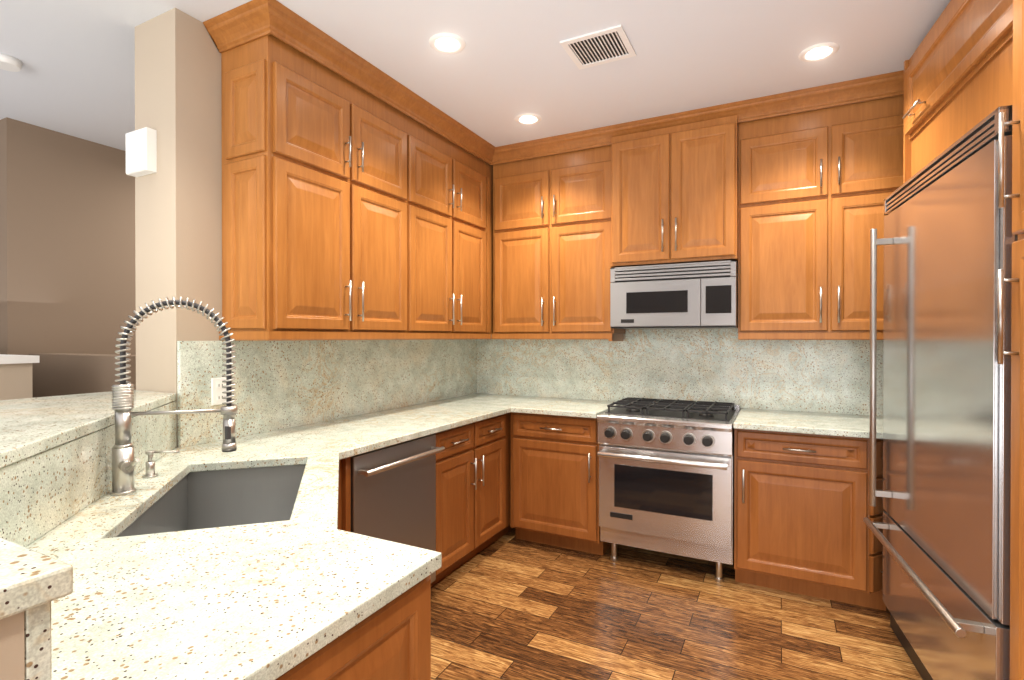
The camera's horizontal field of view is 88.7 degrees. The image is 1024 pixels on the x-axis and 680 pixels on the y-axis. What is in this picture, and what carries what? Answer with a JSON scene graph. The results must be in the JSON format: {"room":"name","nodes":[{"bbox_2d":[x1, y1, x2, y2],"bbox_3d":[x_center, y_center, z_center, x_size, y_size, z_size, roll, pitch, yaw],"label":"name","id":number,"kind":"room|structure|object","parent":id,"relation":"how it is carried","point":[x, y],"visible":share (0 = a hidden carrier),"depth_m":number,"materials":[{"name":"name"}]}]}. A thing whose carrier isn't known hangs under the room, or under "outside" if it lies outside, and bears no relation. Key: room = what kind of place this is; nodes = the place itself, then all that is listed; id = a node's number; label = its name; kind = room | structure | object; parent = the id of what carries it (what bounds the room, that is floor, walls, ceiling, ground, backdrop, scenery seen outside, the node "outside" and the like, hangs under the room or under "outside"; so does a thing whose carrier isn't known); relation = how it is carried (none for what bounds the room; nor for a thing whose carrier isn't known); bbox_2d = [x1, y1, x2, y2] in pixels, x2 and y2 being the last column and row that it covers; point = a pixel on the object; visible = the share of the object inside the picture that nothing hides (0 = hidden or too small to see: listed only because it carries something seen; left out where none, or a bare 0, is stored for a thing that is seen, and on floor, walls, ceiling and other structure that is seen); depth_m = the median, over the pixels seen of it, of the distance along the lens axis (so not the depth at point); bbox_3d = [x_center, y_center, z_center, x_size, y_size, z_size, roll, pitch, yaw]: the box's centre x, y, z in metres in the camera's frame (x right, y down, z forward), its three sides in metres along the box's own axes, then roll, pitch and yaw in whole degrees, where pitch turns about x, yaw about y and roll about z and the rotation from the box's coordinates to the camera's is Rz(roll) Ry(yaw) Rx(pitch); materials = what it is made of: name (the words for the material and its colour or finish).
{"room":"kitchen","nodes":[
{"label":"kitchen","id":0,"kind":"room"},
{"bbox_2d":[0,611,24,679],"bbox_3d":[-1.102,0.812,1.361,1.885,1.110,1.198,0,0,27],"label":"wall","id":1,"kind":"structure","parent":0,"point":[12,650],"depth_m":0.50,"materials":[{"name":"beige paint"}]},
{"bbox_2d":[0,390,175,619],"bbox_3d":[-1.164,0.241,1.243,1.920,0.031,1.456,0,0,27],"label":"bar","id":2,"kind":"object","parent":1,"relation":"on","point":[30,578],"visible":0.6,"depth_m":1.24,"materials":[{"name":"beige stone"}]},
{"bbox_2d":[0,401,176,679],"bbox_3d":[-0.937,0.355,1.348,1.582,0.194,1.067,0,0,27],"label":"backsplash","id":3,"kind":"structure","parent":1,"relation":"attached to","point":[43,492],"depth_m":1.25,"materials":[{"name":"beige stone"}]},
{"bbox_2d":[0,354,38,399],"bbox_3d":[-3.695,0.716,3.171,3.020,1.285,0.180,0,0,27],"label":"wall","id":4,"kind":"structure","parent":0,"point":[15,376],"depth_m":2.50,"materials":[{"name":"beige paint"}]},
{"bbox_2d":[0,117,135,354],"bbox_3d":[-1.870,-0.028,5.901,0.120,2.745,5.850,0,0,27],"label":"wall","id":5,"kind":"structure","parent":0,"point":[67,245],"depth_m":3.52,"materials":[{"name":"brown paint"}]},
{"bbox_2d":[28,353,135,397],"bbox_3d":[-2.576,0.723,3.177,1.095,1.270,0.150,0,0,27],"label":"wall","id":6,"kind":"structure","parent":0,"point":[56,374],"depth_m":3.09,"materials":[{"name":"brown paint"}]},
{"bbox_2d":[135,8,224,447],"bbox_3d":[-0.983,-0.015,3.330,0.300,2.745,2.420,0,0,27],"label":"wall","id":7,"kind":"structure","parent":0,"point":[178,216],"depth_m":2.25,"materials":[{"name":"beige paint"}]},
{"bbox_2d":[126,127,156,176],"bbox_3d":[-1.599,-0.807,2.252,0.150,0.180,0.052,0,0,27],"label":"wall sconce","id":8,"kind":"object","parent":7,"relation":"attached to","point":[141,152],"visible":1,"depth_m":2.22,"materials":[{"name":"white plastic"}]},
{"bbox_2d":[203,5,262,52],"bbox_3d":[-1.193,-1.334,2.248,0.300,0.094,0.086,0,0,27],"label":"crown molding","id":9,"kind":"structure","parent":7,"relation":"attached to","point":[226,30],"depth_m":2.26,"materials":[{"name":"brown wood"}]},
{"bbox_2d":[219,34,410,333],"bbox_3d":[-0.954,-0.680,2.687,0.327,1.280,0.936,0,0,27],"label":"upper cabinet","id":10,"kind":"object","parent":7,"relation":"attached to","point":[351,211],"depth_m":2.39,"materials":[{"name":"brown wood"}]},
{"bbox_2d":[177,339,476,447],"bbox_3d":[-0.848,0.221,3.237,0.022,0.443,2.370,0,0,27],"label":"backsplash","id":11,"kind":"structure","parent":7,"relation":"attached to","point":[282,385],"depth_m":2.79,"materials":[{"name":"grey stone"}]},
{"bbox_2d":[211,377,225,405],"bbox_3d":[-1.295,0.227,2.323,0.010,0.120,0.075,0,0,27],"label":"electrical outlet plate","id":12,"kind":"object","parent":11,"relation":"attached to","point":[217,389],"visible":0.79,"depth_m":2.31,"materials":[{"name":"white plastic"}]},
{"bbox_2d":[411,118,492,333],"bbox_3d":[-0.523,-0.684,3.530,0.327,1.280,0.959,0,0,27],"label":"upper cabinet","id":13,"kind":"object","parent":7,"relation":"attached to","point":[452,188],"depth_m":3.40,"materials":[{"name":"brown wood"}]},
{"bbox_2d":[467,334,490,337],"bbox_3d":[-0.242,-0.687,4.080,0.327,1.280,0.398,0,0,27],"label":"rail","id":14,"kind":"object","parent":7,"relation":"attached to","point":[468,335],"depth_m":3.73,"materials":[{"name":"brown wood"}]},
{"bbox_2d":[477,329,882,415],"bbox_3d":[0.943,0.183,3.690,2.797,0.514,0.022,0,0,27],"label":"backsplash","id":15,"kind":"structure","parent":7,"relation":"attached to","point":[710,365],"depth_m":3.54,"materials":[{"name":"grey stone"}]},
{"bbox_2d":[0,0,950,150],"bbox_3d":[-1.874,-1.412,3.228,10.200,0.050,10.600,0,0,27],"label":"ceiling","id":16,"kind":"structure","parent":0,"point":[74,76],"depth_m":2.52,"materials":[{"name":"white paint"}]},
{"bbox_2d":[0,53,22,71],"bbox_3d":[-2.497,-1.366,2.581,0.130,0.034,0.130,0,0,27],"label":"smoke detector","id":17,"kind":"object","parent":16,"relation":"attached to","point":[10,63],"visible":1,"depth_m":2.57,"materials":[{"name":"white plastic"}]},
{"bbox_2d":[243,0,494,163],"bbox_3d":[-0.586,-1.338,2.951,0.086,0.094,1.890,0,0,27],"label":"crown molding","id":18,"kind":"structure","parent":16,"relation":"attached to","point":[246,23],"depth_m":2.57,"materials":[{"name":"brown wood"}]},
{"bbox_2d":[429,33,465,53],"bbox_3d":[-0.301,-1.380,2.442,0.172,0.006,0.172,0,0,27],"label":"recessed light","id":19,"kind":"object","parent":16,"relation":"in","point":[448,43],"visible":1,"depth_m":2.43,"materials":[{"name":"white"}]},
{"bbox_2d":[514,113,541,124],"bbox_3d":[0.100,-1.384,3.287,0.172,0.006,0.172,0,0,27],"label":"recessed light","id":20,"kind":"object","parent":16,"relation":"in","point":[527,119],"visible":1,"depth_m":3.28,"materials":[{"name":"white"}]},
{"bbox_2d":[560,25,635,69],"bbox_3d":[0.411,-1.379,2.481,0.290,0.008,0.270,0,0,27],"label":"ceiling vent","id":21,"kind":"object","parent":16,"relation":"in","point":[604,46],"visible":1,"depth_m":2.47,"materials":[{"name":"white metal"}]},
{"bbox_2d":[489,70,903,164],"bbox_3d":[1.001,-1.339,3.249,2.640,0.094,0.086,0,0,27],"label":"crown molding","id":22,"kind":"structure","parent":16,"relation":"attached to","point":[891,84],"depth_m":3.08,"materials":[{"name":"brown wood"}]},
{"bbox_2d":[798,42,839,61],"bbox_3d":[1.474,-1.380,2.519,0.172,0.006,0.172,0,0,27],"label":"recessed light","id":23,"kind":"object","parent":16,"relation":"in","point":[819,52],"visible":1,"depth_m":2.51,"materials":[{"name":"white"}]},
{"bbox_2d":[431,528,922,679],"bbox_3d":[-1.874,1.383,3.242,10.200,0.050,10.600,0,0,27],"label":"floor","id":24,"kind":"structure","parent":0,"point":[508,606],"depth_m":2.50,"materials":[{"name":"brown wood"}]},
{"bbox_2d":[275,460,430,679],"bbox_3d":[-0.859,0.928,1.510,1.577,0.876,1.348,0,0,27],"label":"base cabinet","id":25,"kind":"object","parent":24,"relation":"on","point":[391,640],"visible":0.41,"depth_m":1.00,"materials":[{"name":"brown wood"}]},
{"bbox_2d":[26,393,619,679],"bbox_3d":[-0.380,0.463,2.422,1.597,0.032,3.485,0,0,27],"label":"countertop","id":26,"kind":"structure","parent":25,"relation":"on","point":[268,601],"depth_m":1.04,"materials":[{"name":"stone"}]},
{"bbox_2d":[142,450,179,477],"bbox_3d":[-1.165,0.407,1.735,0.085,0.086,0.085,0,0,27],"label":"soap dispenser","id":27,"kind":"object","parent":26,"relation":"on","point":[150,467],"visible":1,"depth_m":1.72,"materials":[{"name":"silver metal"}]},
{"bbox_2d":[110,296,236,495],"bbox_3d":[-1.023,0.159,1.584,0.254,0.584,0.263,0,0,27],"label":"spring faucet","id":28,"kind":"object","parent":26,"relation":"on","point":[124,462],"visible":1,"depth_m":1.55,"materials":[{"name":"silver metal"}]},
{"bbox_2d":[117,464,305,536],"bbox_3d":[-0.864,0.598,1.610,0.464,0.228,0.804,0,0,-18],"label":"undermount sink","id":29,"kind":"object","parent":26,"relation":"in","point":[206,499],"visible":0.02,"depth_m":1.94,"materials":[{"name":"silver metal"}]},
{"bbox_2d":[351,434,444,582],"bbox_3d":[-0.766,0.926,2.595,0.659,0.870,0.596,0,0,27],"label":"dishwasher","id":30,"kind":"object","parent":24,"relation":"on","point":[393,493],"visible":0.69,"depth_m":2.46,"materials":[{"name":"silver metal"}]},
{"bbox_2d":[341,413,508,586],"bbox_3d":[-0.502,0.920,3.251,0.627,0.876,0.803,0,0,27],"label":"base cabinet","id":31,"kind":"object","parent":24,"relation":"on","point":[473,489],"depth_m":3.06,"materials":[{"name":"brown wood"}]},
{"bbox_2d":[509,412,512,530],"bbox_3d":[-0.168,0.916,3.903,0.627,0.876,0.662,0,0,27],"label":"strip","id":32,"kind":"object","parent":24,"relation":"on","point":[510,528],"depth_m":3.57,"materials":[{"name":"brown wood"}]},
{"bbox_2d":[511,412,610,554],"bbox_3d":[0.389,0.918,3.616,0.616,0.876,0.664,0,0,27],"label":"base cabinet","id":33,"kind":"object","parent":24,"relation":"on","point":[554,480],"visible":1,"depth_m":3.35,"materials":[{"name":"brown wood"}]},
{"bbox_2d":[597,397,739,581],"bbox_3d":[0.985,0.879,3.260,0.754,0.958,0.705,0,0,27],"label":"range","id":34,"kind":"object","parent":24,"relation":"on","point":[666,475],"visible":1,"depth_m":3.01,"materials":[{"name":"silver metal"}]},
{"bbox_2d":[734,428,885,610],"bbox_3d":[1.668,0.921,2.962,0.720,0.876,0.664,0,0,27],"label":"base cabinet","id":35,"kind":"object","parent":24,"relation":"on","point":[803,508],"visible":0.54,"depth_m":2.71,"materials":[{"name":"brown wood"}]},
{"bbox_2d":[733,408,882,438],"bbox_3d":[1.692,0.460,2.943,0.781,0.032,0.672,0,0,27],"label":"countertop","id":36,"kind":"structure","parent":35,"relation":"on","point":[838,424],"depth_m":2.82,"materials":[{"name":"stone"}]},
{"bbox_2d":[863,105,1017,679],"bbox_3d":[1.846,0.349,1.895,0.746,2.030,1.082,0,0,21],"label":"refrigerator","id":37,"kind":"object","parent":24,"relation":"on","point":[948,239],"visible":0.88,"depth_m":1.80,"materials":[{"name":"silver metal"}]},
{"bbox_2d":[997,0,1023,679],"bbox_3d":[1.533,0.029,1.052,0.644,2.680,0.696,0,0,21],"label":"pantry cabinet","id":38,"kind":"object","parent":24,"relation":"on","point":[1016,353],"visible":1,"depth_m":1.43,"materials":[{"name":"brown wood"}]},
{"bbox_2d":[902,0,1012,183],"bbox_3d":[1.909,0.024,1.880,0.618,2.680,1.112,0,0,21],"label":"wall cabinet","id":39,"kind":"object","parent":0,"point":[958,74],"visible":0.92,"depth_m":1.97,"materials":[{"name":"brown wood"}]},
{"bbox_3d":[1.198,-0.017,3.641,3.900,2.745,0.120,0,0,27],"label":"wall","id":40,"kind":"structure","parent":0,"visible":0},
{"bbox_2d":[492,146,625,334],"bbox_3d":[0.334,-0.685,3.825,0.919,1.280,0.327,0,0,27],"label":"upper cabinet","id":41,"kind":"object","parent":40,"relation":"attached to","point":[551,275],"depth_m":3.67,"materials":[{"name":"brown wood"}]},
{"bbox_2d":[608,115,739,270],"bbox_3d":[1.066,-0.903,3.410,0.758,0.841,0.397,0,0,27],"label":"upper cabinet","id":42,"kind":"object","parent":40,"relation":"attached to","point":[674,192],"depth_m":3.22,"materials":[{"name":"brown wood"}]},
{"bbox_2d":[610,260,737,328],"bbox_3d":[1.059,-0.272,3.399,0.752,0.394,0.380,0,0,27],"label":"over-the-range microwave","id":43,"kind":"object","parent":42,"relation":"attached to","point":[700,295],"visible":1,"depth_m":3.22,"materials":[{"name":"silver metal"}]},
{"bbox_2d":[738,95,903,334],"bbox_3d":[1.846,-0.681,3.052,0.953,1.280,0.327,0,0,27],"label":"upper cabinet","id":44,"kind":"object","parent":40,"relation":"attached to","point":[786,212],"depth_m":2.95,"materials":[{"name":"brown wood"}]}
]}

